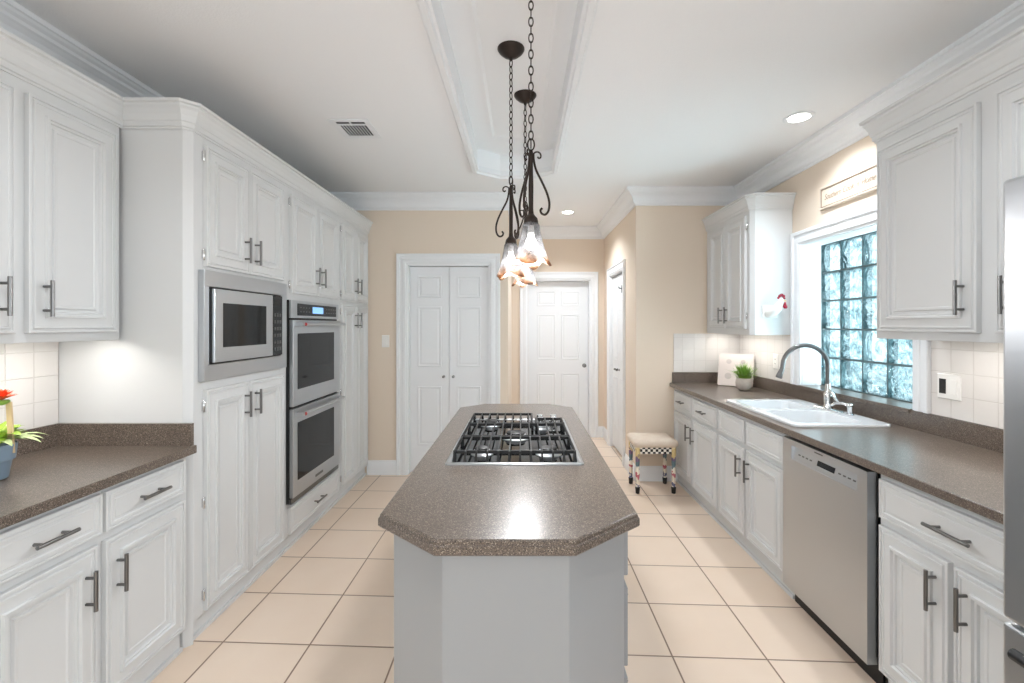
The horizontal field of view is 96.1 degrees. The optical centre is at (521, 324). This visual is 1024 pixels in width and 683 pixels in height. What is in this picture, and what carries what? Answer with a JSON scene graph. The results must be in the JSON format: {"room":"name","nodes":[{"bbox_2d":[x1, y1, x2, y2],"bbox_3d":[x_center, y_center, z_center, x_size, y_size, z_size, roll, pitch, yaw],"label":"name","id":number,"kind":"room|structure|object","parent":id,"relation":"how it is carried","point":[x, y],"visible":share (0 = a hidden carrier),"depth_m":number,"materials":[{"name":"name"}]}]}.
{"room":"kitchen","nodes":[
{"label":"kitchen","id":0,"kind":"room"},
{"bbox_2d":[357,211,507,474],"bbox_3d":[-1.178,0.095,4.530,2.084,2.710,0.140,0,0,0],"label":"wall","id":1,"kind":"structure","parent":0,"point":[391,233],"depth_m":4.46,"materials":[{"name":"beige paint"}]},
{"bbox_2d":[367,460,395,474],"bbox_3d":[-1.357,1.380,4.452,0.286,0.140,0.016,0,0,0],"label":"baseboard","id":2,"kind":"structure","parent":1,"relation":"attached to","point":[374,467],"depth_m":4.44,"materials":[{"name":"white paint"}]},
{"bbox_2d":[382,335,388,346],"bbox_3d":[-1.322,0.157,4.455,0.072,0.118,0.010,0,0,0],"label":"light switch","id":3,"kind":"object","parent":1,"relation":"attached to","point":[385,338],"visible":1,"depth_m":4.45,"materials":[{"name":"white plastic"}]},
{"bbox_2d":[396,253,499,474],"bbox_3d":[-0.713,0.380,4.512,1.003,2.140,0.156,0,0,0],"label":"door","id":4,"kind":"structure","parent":1,"relation":"in","point":[448,304],"depth_m":4.50,"materials":[{"name":"white paint"}]},
{"bbox_2d":[508,215,510,403],"bbox_3d":[-0.206,0.095,5.345,0.140,2.710,1.490,0,0,0],"label":"wall","id":5,"kind":"structure","parent":0,"point":[509,266],"depth_m":5.01,"materials":[{"name":"beige paint"}]},
{"bbox_2d":[13,0,1017,225],"bbox_3d":[-0.025,-1.345,1.325,4.710,0.170,9.850,0,0,0],"label":"ceiling","id":6,"kind":"structure","parent":0,"point":[670,92],"depth_m":2.35,"materials":[{"name":"white paint"}]},
{"bbox_2d":[327,119,380,137],"bbox_3d":[-1.067,-1.256,2.950,0.245,0.008,0.280,0,0,0],"label":"ceiling vent","id":7,"kind":"object","parent":6,"relation":"in","point":[348,128],"visible":1,"depth_m":2.93,"materials":[{"name":"white metal"}]},
{"bbox_2d":[415,0,598,179],"bbox_3d":[-0.057,-1.260,2.375,0.707,0.060,3.070,0,0,0],"label":"trim","id":8,"kind":"structure","parent":6,"relation":"attached to","point":[427,10],"depth_m":2.34,"materials":[{"name":"white paint"}]},
{"bbox_2d":[495,40,524,280],"bbox_3d":[-0.062,-0.833,2.380,0.155,1.194,0.146,0,0,1],"label":"pendant lamp","id":9,"kind":"object","parent":6,"relation":"hanging from","point":[510,50],"visible":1,"depth_m":2.37,"materials":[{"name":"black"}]},
{"bbox_2d":[508,245,513,251],"bbox_3d":[-0.057,-0.394,2.380,0.027,0.032,0.028,0,0,38],"label":"socket","id":10,"kind":"object","parent":9,"relation":"attached to","point":[510,247],"depth_m":2.37,"materials":[{"name":"white plastic"}]},
{"bbox_2d":[468,0,559,137],"bbox_3d":[-0.035,-1.425,2.400,0.400,0.010,2.200,0,0,0],"label":"trim","id":11,"kind":"structure","parent":6,"relation":"attached to","point":[472,5],"depth_m":2.50,"materials":[{"name":"white paint"}]},
{"bbox_2d":[512,89,537,287],"bbox_3d":[0.016,-0.833,2.861,0.156,1.192,0.146,0,0,27],"label":"pendant lamp","id":12,"kind":"object","parent":6,"relation":"hanging from","point":[522,96],"visible":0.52,"depth_m":2.85,"materials":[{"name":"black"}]},
{"bbox_2d":[511,0,551,269],"bbox_3d":[0.033,-0.833,1.903,0.146,1.192,0.156,0,0,-39],"label":"pendant lamp","id":13,"kind":"object","parent":6,"relation":"hanging from","point":[530,220],"visible":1,"depth_m":1.89,"materials":[{"name":"black metal"}]},
{"bbox_2d":[528,225,533,232],"bbox_3d":[0.037,-0.394,1.900,0.028,0.032,0.027,0,0,0],"label":"socket","id":14,"kind":"object","parent":13,"relation":"attached to","point":[530,227],"depth_m":1.89,"materials":[{"name":"white plastic"}]},
{"bbox_2d":[560,210,574,213],"bbox_3d":[0.510,-1.256,5.130,0.172,0.006,0.172,0,0,0],"label":"recessed light","id":15,"kind":"object","parent":6,"relation":"in","point":[564,211],"visible":1,"depth_m":5.13,"materials":[{"name":"white paint"}]},
{"bbox_2d":[783,111,815,123],"bbox_3d":[1.680,-1.256,2.790,0.172,0.006,0.172,0,0,0],"label":"recessed light","id":16,"kind":"object","parent":6,"relation":"in","point":[803,116],"visible":1,"depth_m":2.79,"materials":[{"name":"white paint"}]},
{"bbox_2d":[150,437,887,682],"bbox_3d":[-0.025,1.475,1.325,4.710,0.050,9.850,0,0,0],"label":"floor","id":17,"kind":"structure","parent":0,"point":[701,609],"depth_m":2.31,"materials":[{"name":"tile"}]},
{"bbox_2d":[0,457,185,682],"bbox_3d":[-1.747,1.011,1.635,0.629,0.878,0.820,0,0,0],"label":"base cabinet","id":18,"kind":"object","parent":17,"relation":"on","point":[93,586],"visible":0.9,"depth_m":1.61,"materials":[{"name":"grey paint"}]},
{"bbox_2d":[58,128,283,647],"bbox_3d":[-1.754,0.250,2.473,0.643,2.400,0.825,0,0,0],"label":"tall cabinet","id":19,"kind":"object","parent":17,"relation":"on","point":[187,204],"visible":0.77,"depth_m":2.10,"materials":[{"name":"grey paint"}]},
{"bbox_2d":[0,27,372,233],"bbox_3d":[-1.617,-0.936,2.423,0.346,0.118,4.066,0,0,0],"label":"crown molding","id":20,"kind":"structure","parent":19,"relation":"attached to","point":[19,58],"depth_m":2.04,"materials":[{"name":"grey paint"}]},
{"bbox_2d":[198,269,286,381],"bbox_3d":[-1.678,0.003,2.490,0.468,0.518,0.744,0,0,0],"label":"microwave","id":21,"kind":"object","parent":19,"relation":"in","point":[242,321],"visible":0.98,"depth_m":2.36,"materials":[{"name":"silver metal"}]},
{"bbox_2d":[279,185,338,554],"bbox_3d":[-1.747,0.250,3.310,0.629,2.400,0.850,0,0,0],"label":"tall cabinet","id":22,"kind":"object","parent":17,"relation":"on","point":[311,232],"visible":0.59,"depth_m":3.20,"materials":[{"name":"grey paint"}]},
{"bbox_2d":[286,300,345,504],"bbox_3d":[-1.690,0.487,3.280,0.604,1.295,0.750,0,0,0],"label":"double oven","id":23,"kind":"object","parent":22,"relation":"in","point":[313,399],"visible":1,"depth_m":3.15,"materials":[{"name":"silver metal"}]},
{"bbox_2d":[335,217,367,502],"bbox_3d":[-1.748,0.250,4.095,0.629,2.400,0.720,0,0,0],"label":"tall cabinet","id":24,"kind":"object","parent":17,"relation":"on","point":[353,242],"visible":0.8,"depth_m":4.02,"materials":[{"name":"grey paint"}]},
{"bbox_2d":[394,532,627,682],"bbox_3d":[-0.008,1.014,2.140,0.724,0.872,1.920,0,0,0],"label":"kitchen island","id":25,"kind":"object","parent":17,"relation":"on","point":[458,619],"visible":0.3,"depth_m":1.18,"materials":[{"name":"grey paint"}]},
{"bbox_2d":[378,404,639,555],"bbox_3d":[-0.037,0.556,2.140,0.745,0.040,2.000,0,0,0],"label":"island countertop","id":26,"kind":"structure","parent":25,"relation":"on","point":[440,509],"depth_m":1.38,"materials":[{"name":"brown stone"}]},
{"bbox_2d":[445,413,583,464],"bbox_3d":[-0.029,0.513,2.180,0.533,0.046,0.850,0,0,0],"label":"gas cooktop","id":27,"kind":"object","parent":26,"relation":"in","point":[538,440],"visible":1,"depth_m":2.03,"materials":[{"name":"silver metal"}]},
{"bbox_2d":[626,433,677,493],"bbox_3d":[1.150,1.213,4.082,0.386,0.474,0.321,0,0,0],"label":"stool","id":28,"kind":"object","parent":17,"relation":"on","point":[640,443],"visible":1,"depth_m":3.95,"materials":[{"name":"beige fabric"}]},
{"bbox_2d":[626,433,677,447],"bbox_3d":[1.150,1.013,4.082,0.386,0.074,0.321,0,0,0],"label":"seat cushion","id":29,"kind":"object","parent":28,"relation":"on","point":[637,440],"depth_m":3.95,"materials":[{"name":"fabric"}]},
{"bbox_2d":[674,388,723,526],"bbox_3d":[1.678,1.011,3.783,0.644,0.878,0.987,0,0,0],"label":"base cabinet","id":30,"kind":"object","parent":17,"relation":"on","point":[696,432],"visible":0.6,"depth_m":3.68,"materials":[{"name":"grey paint"}]},
{"bbox_2d":[718,407,794,598],"bbox_3d":[1.678,1.011,2.860,0.644,0.878,0.855,0,0,0],"label":"base cabinet","id":31,"kind":"object","parent":17,"relation":"on","point":[750,453],"visible":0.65,"depth_m":2.79,"materials":[{"name":"grey paint"}]},
{"bbox_2d":[783,436,884,682],"bbox_3d":[1.669,1.014,2.125,0.593,0.872,0.594,0,0,0],"label":"dishwasher","id":32,"kind":"object","parent":17,"relation":"on","point":[831,519],"visible":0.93,"depth_m":2.02,"materials":[{"name":"silver metal"}]},
{"bbox_2d":[879,474,1012,682],"bbox_3d":[1.678,1.011,1.482,0.644,0.878,0.665,0,0,0],"label":"base cabinet","id":33,"kind":"object","parent":17,"relation":"on","point":[942,618],"visible":0.86,"depth_m":1.55,"materials":[{"name":"grey paint"}]},
{"bbox_2d":[670,372,1002,523],"bbox_3d":[1.700,0.505,2.689,0.657,0.131,3.179,0,0,0],"label":"countertop","id":34,"kind":"structure","parent":33,"relation":"on","point":[957,462],"depth_m":2.06,"materials":[{"name":"brown stone"}]},
{"bbox_2d":[717,354,753,385],"bbox_3d":[1.871,0.395,4.029,0.285,0.277,0.088,0,0,37],"label":"cutting board","id":35,"kind":"object","parent":34,"relation":"on","point":[726,361],"visible":0.73,"depth_m":4.05,"materials":[{"name":"beige"}]},
{"bbox_2d":[725,363,757,389],"bbox_3d":[1.830,0.420,3.810,0.332,0.231,0.296,0,0,0],"label":"potted grass","id":36,"kind":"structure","parent":34,"relation":"on","point":[744,381],"depth_m":3.76,"materials":[{"name":"plant"}]},
{"bbox_2d":[735,378,752,389],"bbox_3d":[1.835,0.486,3.800,0.134,0.098,0.133,0,0,0],"label":"pot","id":37,"kind":"object","parent":36,"relation":"on","point":[741,383],"depth_m":3.75,"materials":[{"name":"ceramic"}]},
{"bbox_2d":[727,399,890,427],"bbox_3d":[1.685,0.627,2.817,0.520,0.210,0.835,0,0,0],"label":"sink","id":38,"kind":"object","parent":34,"relation":"in","point":[792,412],"visible":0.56,"depth_m":2.81,"materials":[{"name":"white ceramic"}]},
{"bbox_2d":[831,402,853,415],"bbox_3d":[1.881,0.486,2.701,0.042,0.070,0.123,0,0,-27],"label":"soap dispenser","id":39,"kind":"object","parent":38,"relation":"on","point":[849,406],"visible":1,"depth_m":2.66,"materials":[{"name":"silver metal"}]},
{"bbox_2d":[775,343,844,412],"bbox_3d":[1.754,0.317,2.845,0.334,0.409,0.250,0,0,0],"label":"faucet","id":40,"kind":"object","parent":34,"relation":"on","point":[829,395],"visible":0.99,"depth_m":2.84,"materials":[{"name":"silver metal"}]},
{"bbox_2d":[1003,175,1023,682],"bbox_3d":[1.522,0.557,0.615,0.955,1.785,0.906,0,0,0],"label":"refrigerator","id":41,"kind":"object","parent":17,"relation":"on","point":[1013,189],"visible":1,"depth_m":1.04,"materials":[{"name":"grey metal"}]},
{"bbox_3d":[-1.747,1.011,0.806,0.629,0.878,0.833,0,0,0],"label":"base cabinet","id":42,"kind":"object","parent":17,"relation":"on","visible":0},
{"bbox_2d":[0,423,196,529],"bbox_3d":[-1.766,0.504,1.224,0.626,0.133,1.668,0,0,0],"label":"countertop","id":43,"kind":"structure","parent":42,"relation":"on","point":[73,461],"depth_m":1.83,"materials":[{"name":"brown stone"}]},
{"bbox_2d":[0,389,46,479],"bbox_3d":[-1.819,0.379,1.590,0.254,0.312,0.197,0,0,-38],"label":"flowering plant","id":44,"kind":"object","parent":43,"relation":"on","point":[9,433],"visible":1,"depth_m":1.60,"materials":[{"name":"green plant"}]},
{"bbox_2d":[15,423,193,456],"bbox_3d":[-1.774,0.487,1.224,0.611,0.098,1.668,0,0,0],"label":"backsplash","id":45,"kind":"structure","parent":43,"relation":"on","point":[58,434],"depth_m":2.04,"materials":[{"name":"brown stone"}]},
{"bbox_2d":[511,239,603,425],"bbox_3d":[0.462,0.095,6.020,1.476,2.710,0.140,0,0,0],"label":"wall","id":46,"kind":"structure","parent":0,"point":[564,255],"depth_m":5.95,"materials":[{"name":"beige paint"}]},
{"bbox_2d":[520,272,597,437],"bbox_3d":[0.477,0.383,6.002,1.012,2.135,0.156,0,0,0],"label":"door","id":47,"kind":"structure","parent":46,"relation":"in","point":[559,315],"depth_m":6.03,"materials":[{"name":"white paint"}]},
{"bbox_2d":[598,426,603,436],"bbox_3d":[1.022,1.380,5.942,0.077,0.140,0.016,0,0,0],"label":"baseboard","id":48,"kind":"structure","parent":46,"relation":"attached to","point":[600,428],"depth_m":5.93,"materials":[{"name":"white paint"}]},
{"bbox_2d":[604,206,650,465],"bbox_3d":[1.130,0.095,5.185,0.140,2.710,1.810,0,0,0],"label":"wall","id":49,"kind":"structure","parent":0,"point":[630,240],"depth_m":4.28,"materials":[{"name":"beige paint"}]},
{"bbox_2d":[0,0,1023,238],"bbox_3d":[-0.025,-1.185,1.225,4.110,0.150,9.450,0,0,0],"label":"trim","id":50,"kind":"structure","parent":49,"relation":"attached to","point":[844,131],"depth_m":3.03,"materials":[{"name":"white paint"}]},
{"bbox_2d":[603,427,606,441],"bbox_3d":[1.052,1.380,5.785,0.016,0.140,0.330,0,0,0],"label":"baseboard","id":51,"kind":"structure","parent":49,"relation":"attached to","point":[604,428],"depth_m":5.81,"materials":[{"name":"white paint"}]},
{"bbox_2d":[607,259,625,466],"bbox_3d":[1.112,0.388,5.160,0.156,2.125,0.900,0,0,0],"label":"door","id":52,"kind":"structure","parent":49,"relation":"in","point":[616,274],"depth_m":5.23,"materials":[{"name":"white paint"}]},
{"bbox_2d":[624,453,635,480],"bbox_3d":[1.052,1.380,4.490,0.016,0.140,0.420,0,0,0],"label":"baseboard","id":53,"kind":"structure","parent":49,"relation":"attached to","point":[626,458],"depth_m":4.55,"materials":[{"name":"white paint"}]},
{"bbox_2d":[651,206,723,465],"bbox_3d":[1.715,0.095,4.350,1.030,2.710,0.140,0,0,0],"label":"wall","id":54,"kind":"structure","parent":0,"point":[678,233],"depth_m":4.28,"materials":[{"name":"beige paint"}]},
{"bbox_2d":[639,466,677,480],"bbox_3d":[1.260,1.380,4.272,0.400,0.140,0.016,0,0,0],"label":"baseboard","id":55,"kind":"structure","parent":54,"relation":"attached to","point":[647,473],"depth_m":4.26,"materials":[{"name":"white paint"}]},
{"bbox_2d":[674,334,739,371],"bbox_3d":[1.716,0.259,4.276,0.612,0.358,0.008,0,0,0],"label":"tile","id":56,"kind":"structure","parent":54,"relation":"attached to","point":[692,352],"depth_m":4.27,"materials":[{"name":"white tile"}]},
{"bbox_2d":[759,136,999,428],"bbox_3d":[2.130,0.095,0.390,0.200,2.710,8.060,0,0,0],"label":"wall","id":57,"kind":"structure","parent":0,"point":[806,213],"depth_m":3.06,"materials":[{"name":"beige paint"}]},
{"bbox_2d":[702,192,795,334],"bbox_3d":[1.845,-0.453,3.838,0.367,1.055,0.876,0,0,0],"label":"upper cabinet","id":58,"kind":"object","parent":57,"relation":"attached to","point":[748,255],"depth_m":3.47,"materials":[{"name":"grey paint"}]},
{"bbox_2d":[762,293,787,317],"bbox_3d":[1.870,-0.141,3.396,0.140,0.182,0.109,0,0,0],"label":"rooster figurine","id":59,"kind":"object","parent":58,"relation":"attached to","point":[768,311],"visible":1,"depth_m":3.38,"materials":[{"name":"white ceramic"}]},
{"bbox_2d":[672,372,1002,452],"bbox_3d":[1.712,0.488,2.689,0.634,0.096,3.179,0,0,0],"label":"backsplash","id":60,"kind":"structure","parent":57,"relation":"attached to","point":[987,437],"depth_m":2.44,"materials":[{"name":"stone"}]},
{"bbox_2d":[820,163,876,210],"bbox_3d":[2.020,-0.847,2.755,0.020,0.150,0.710,0,0,0],"label":"wall sign","id":61,"kind":"object","parent":57,"relation":"attached to","point":[859,183],"visible":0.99,"depth_m":2.83,"materials":[{"name":"beige wood"}]},
{"bbox_2d":[790,205,930,413],"bbox_3d":[2.118,-0.111,2.855,0.235,1.138,1.160,0,0,0],"label":"window","id":62,"kind":"structure","parent":57,"relation":"in","point":[810,272],"depth_m":3.11,"materials":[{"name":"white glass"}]},
{"bbox_2d":[740,335,1002,428],"bbox_3d":[2.026,0.252,2.590,0.008,0.373,3.380,0,0,0],"label":"wall tile","id":63,"kind":"structure","parent":57,"relation":"attached to","point":[979,365],"depth_m":2.11,"materials":[{"name":"white tile"}]},
{"bbox_2d":[773,354,778,368],"bbox_3d":[2.017,0.290,3.660,0.009,0.118,0.075,0,0,0],"label":"power outlet","id":64,"kind":"object","parent":63,"relation":"attached to","point":[775,356],"visible":1,"depth_m":3.64,"materials":[{"name":"white plastic"}]},
{"bbox_2d":[938,373,960,400],"bbox_3d":[2.017,0.292,2.175,0.010,0.118,0.118,0,0,0],"label":"power outlet","id":65,"kind":"object","parent":63,"relation":"attached to","point":[949,386],"visible":1,"depth_m":2.17,"materials":[{"name":"white plastic"}]},
{"bbox_2d":[939,378,945,393],"bbox_3d":[2.015,0.292,2.204,0.002,0.070,0.034,0,0,0],"label":"socket","id":66,"kind":"object","parent":65,"relation":"attached to","point":[942,381],"depth_m":2.20,"materials":[{"name":"black plastic"}]},
{"bbox_2d":[950,380,956,395],"bbox_3d":[2.014,0.292,2.146,0.004,0.070,0.032,0,0,0],"label":"switch","id":67,"kind":"object","parent":65,"relation":"attached to","point":[953,383],"depth_m":2.15,"materials":[{"name":"white plastic"}]},
{"bbox_2d":[859,25,1023,342],"bbox_3d":[1.845,-0.468,1.738,0.367,1.065,1.086,0,0,0],"label":"upper cabinet","id":68,"kind":"object","parent":57,"relation":"attached to","point":[941,177],"depth_m":1.83,"materials":[{"name":"grey paint"}]},
{"bbox_3d":[-2.150,0.095,0.480,0.140,2.710,8.240,0,0,0],"label":"wall","id":69,"kind":"structure","parent":0,"visible":0},
{"bbox_2d":[0,342,57,430],"bbox_3d":[-2.076,0.252,0.728,0.008,0.373,2.655,0,0,0],"label":"wall tile","id":70,"kind":"structure","parent":69,"relation":"attached to","point":[30,370],"depth_m":1.94,"materials":[{"name":"white tile"}]},
{"bbox_2d":[0,69,118,343],"bbox_3d":[-1.901,-0.443,1.635,0.339,1.015,0.820,0,0,0],"label":"upper cabinet","id":71,"kind":"object","parent":69,"relation":"attached to","point":[59,160],"visible":0.88,"depth_m":1.75,"materials":[{"name":"grey paint"}]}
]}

